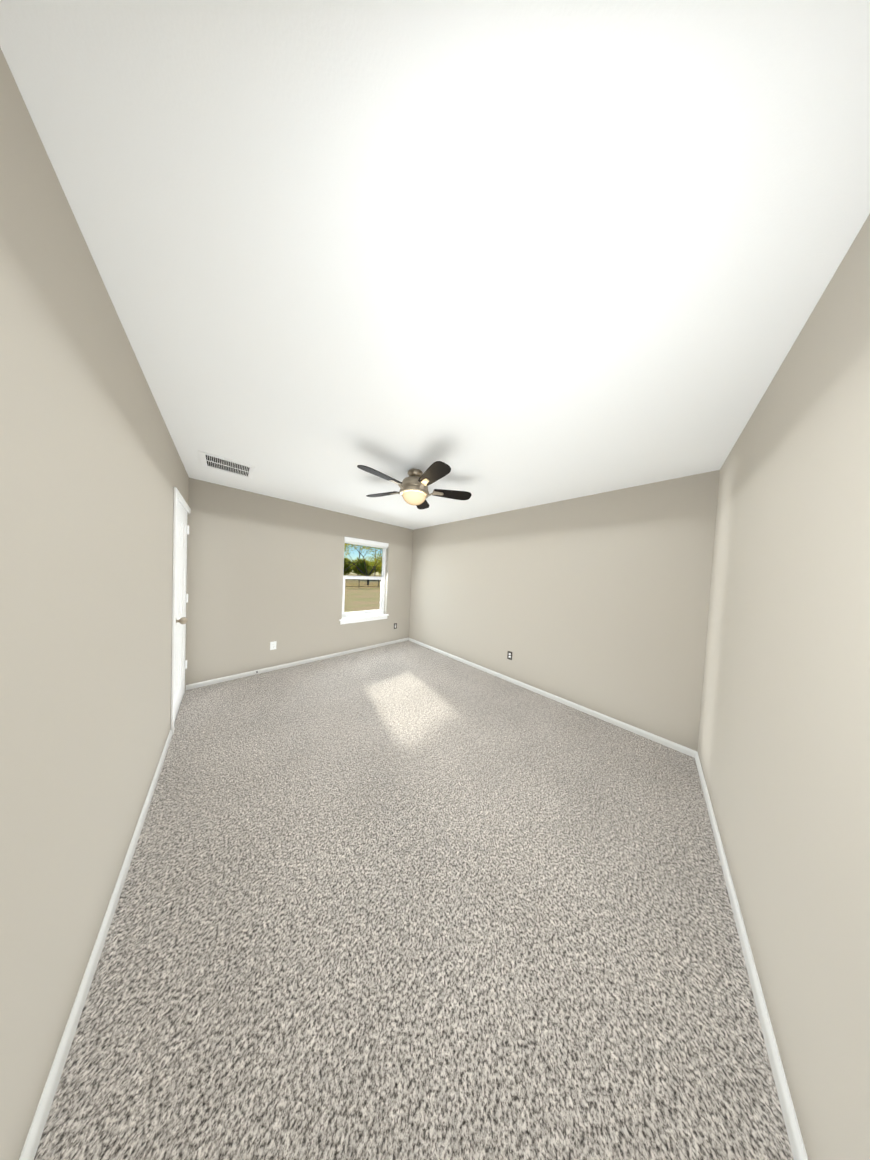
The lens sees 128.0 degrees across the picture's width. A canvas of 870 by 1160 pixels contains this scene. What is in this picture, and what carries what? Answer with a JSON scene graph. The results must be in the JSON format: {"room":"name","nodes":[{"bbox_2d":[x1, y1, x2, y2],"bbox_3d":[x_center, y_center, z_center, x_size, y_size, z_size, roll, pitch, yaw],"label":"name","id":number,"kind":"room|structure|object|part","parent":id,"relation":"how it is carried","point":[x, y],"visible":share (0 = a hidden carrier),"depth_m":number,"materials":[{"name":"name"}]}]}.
{"room":"empty bedroom","nodes":[
{"label":"empty bedroom","id":0,"kind":"room"},
{"bbox_2d":[0,47,188,1159],"bbox_3d":[-1.481,0.149,0.928,0.160,2.440,4.060,1,2,-44],"label":"wall","id":1,"kind":"structure","parent":0,"point":[93,473],"depth_m":0.59,"materials":[{"name":"beige paint"}]},
{"bbox_2d":[19,730,171,1159],"bbox_3d":[-1.149,1.363,0.687,0.012,0.058,3.105,1,2,-44],"label":"baseboard","id":2,"kind":"structure","parent":1,"relation":"attached to","point":[31,1144],"depth_m":0.68,"materials":[{"name":"white wood"}]},
{"bbox_2d":[171,487,190,734],"bbox_3d":[-2.557,0.244,2.071,0.131,2.092,0.930,1,2,-44],"label":"door frame","id":3,"kind":"structure","parent":1,"relation":"attached to","point":[178,496],"depth_m":1.79,"materials":[{"name":"white wood"}]},
{"bbox_2d":[175,502,186,718],"bbox_3d":[-2.526,0.276,2.085,0.038,2.007,0.758,1,2,-44],"label":"closet door","id":4,"kind":"structure","parent":1,"relation":"in","point":[180,599],"depth_m":2.11,"materials":[{"name":"white wood"}]},
{"bbox_2d":[176,617,187,623],"bbox_3d":[-2.275,0.357,1.903,0.075,0.066,0.066,1,2,-44],"label":"door knob","id":5,"kind":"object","parent":4,"relation":"attached to","point":[183,620],"depth_m":1.89,"materials":[{"name":"silver metal"}]},
{"bbox_2d":[185,525,188,668],"bbox_3d":[-2.767,0.187,2.369,0.016,1.610,0.030,1,2,-44],"label":"closet door hinges","id":6,"kind":"object","parent":1,"relation":"attached to","point":[187,597],"visible":1,"depth_m":2.37,"materials":[{"name":"white metal"}]},
{"bbox_2d":[186,478,412,684],"bbox_3d":[-1.742,0.066,3.619,3.545,2.440,0.160,1,2,-44],"label":"wall","id":7,"kind":"structure","parent":0,"point":[264,571],"depth_m":2.97,"materials":[{"name":"beige paint"}]},
{"bbox_2d":[270,641,276,649],"bbox_3d":[-2.298,0.918,3.019,0.070,0.115,0.007,1,2,-44],"label":"electrical outlet","id":8,"kind":"object","parent":7,"relation":"attached to","point":[272,645],"visible":1,"depth_m":3.02,"materials":[{"name":"white plastic"}]},
{"bbox_2d":[186,637,408,689],"bbox_3d":[-1.737,1.260,3.589,3.225,0.058,0.012,1,2,-44],"label":"baseboard","id":9,"kind":"structure","parent":7,"relation":"attached to","point":[223,679],"depth_m":3.08,"materials":[{"name":"white wood"}]},
{"bbox_2d":[340,616,386,624],"bbox_3d":[-1.298,0.725,3.977,0.924,0.062,0.014,1,2,-44],"label":"apron","id":10,"kind":"object","parent":7,"relation":"attached to","point":[362,620],"visible":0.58,"depth_m":3.93,"materials":[{"name":"white wood"}]},
{"bbox_2d":[342,548,385,617],"bbox_3d":[-1.354,-0.055,4.050,0.880,1.435,0.074,1,2,-44],"label":"window","id":11,"kind":"structure","parent":7,"relation":"in","point":[383,571],"depth_m":4.15,"materials":[{"name":"white plastic"}]},
{"bbox_3d":[-1.356,0.269,4.046,0.796,0.705,0.038,1,2,-44],"label":"window sash","id":12,"kind":"part","parent":11,"relation":"part of","materials":[{"name":"white plastic"}]},
{"bbox_2d":[339,614,388,620],"bbox_3d":[-1.321,0.679,4.001,0.964,0.025,0.124,1,2,-44],"label":"window sill","id":13,"kind":"structure","parent":7,"relation":"attached to","point":[360,617],"depth_m":3.96,"materials":[{"name":"white wood"}]},
{"bbox_2d":[344,536,388,546],"bbox_3d":[-1.260,-0.729,3.968,0.872,0.068,0.058,1,2,-44],"label":"window blind","id":14,"kind":"object","parent":7,"relation":"attached to","point":[365,541],"visible":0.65,"depth_m":3.91,"materials":[{"name":"white plastic"}]},
{"bbox_2d":[344,540,387,548],"bbox_3d":[-1.264,-0.680,3.971,0.856,0.050,0.040,1,2,-44],"label":"roll","id":15,"kind":"object","parent":14,"relation":"hanging from","point":[364,544],"visible":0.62,"depth_m":3.93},
{"bbox_2d":[34,640,793,1159],"bbox_3d":[-0.330,1.466,2.145,3.545,0.150,4.380,1,2,-44],"label":"floor","id":16,"kind":"structure","parent":0,"point":[406,900],"depth_m":0.83,"materials":[{"name":"carpet"}]},
{"bbox_2d":[0,0,869,529],"bbox_3d":[-0.212,-1.105,2.077,3.545,0.120,4.380,1,2,-44],"label":"ceiling","id":17,"kind":"structure","parent":0,"point":[498,256],"depth_m":0.58,"materials":[{"name":"white paint"}]},
{"bbox_2d":[198,450,254,478],"bbox_3d":[-2.025,-1.124,2.083,0.372,0.007,0.372,1,2,-44],"label":"ceiling vent","id":18,"kind":"object","parent":17,"relation":"in","point":[224,464],"visible":1,"depth_m":2.06,"materials":[{"name":"white metal"}]},
{"bbox_2d":[357,461,471,508],"bbox_3d":[-0.218,-0.889,2.007,1.064,0.308,1.096,1,2,-44],"label":"fan","id":19,"kind":"object","parent":17,"relation":"hanging from","point":[415,484],"visible":1,"depth_m":1.93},
{"bbox_2d":[409,470,719,750],"bbox_3d":[0.996,0.201,3.237,0.160,2.440,4.220,1,2,-44],"label":"wall","id":20,"kind":"structure","parent":0,"point":[599,602],"depth_m":2.36,"materials":[{"name":"beige paint"}]},
{"bbox_2d":[507,651,511,659],"bbox_3d":[1.066,1.061,3.027,0.007,0.115,0.070,1,2,-44],"label":"electrical outlet","id":21,"kind":"object","parent":20,"relation":"attached to","point":[509,655],"visible":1,"depth_m":3.03,"materials":[{"name":"white plastic"}]},
{"bbox_2d":[408,638,696,757],"bbox_3d":[0.828,1.386,3.261,0.012,0.058,4.048,1,2,-44],"label":"baseboard","id":22,"kind":"structure","parent":20,"relation":"attached to","point":[661,740],"depth_m":2.40,"materials":[{"name":"white wood"}]},
{"bbox_2d":[697,214,869,1159],"bbox_3d":[1.144,0.279,0.547,3.385,2.440,0.160,1,2,-44],"label":"wall","id":23,"kind":"structure","parent":0,"point":[783,750],"depth_m":0.64,"materials":[{"name":"beige paint"}]},
{"bbox_2d":[695,752,807,1159],"bbox_3d":[1.083,1.465,0.692,3.213,0.058,0.012,1,2,-44],"label":"baseboard","id":24,"kind":"structure","parent":23,"relation":"attached to","point":[792,1125],"depth_m":0.72,"materials":[{"name":"white wood"}]},
{"label":"outside","id":25,"kind":"structure","parent":0,"visible":0},
{"bbox_2d":[343,543,382,617],"bbox_3d":[-42.790,-8.018,72.078,200.000,13.048,155.779,1,2,-44],"label":"garden","id":26,"kind":"object","parent":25,"point":[355,589],"depth_m":26.27,"materials":[{"name":"green plant"}]}
]}

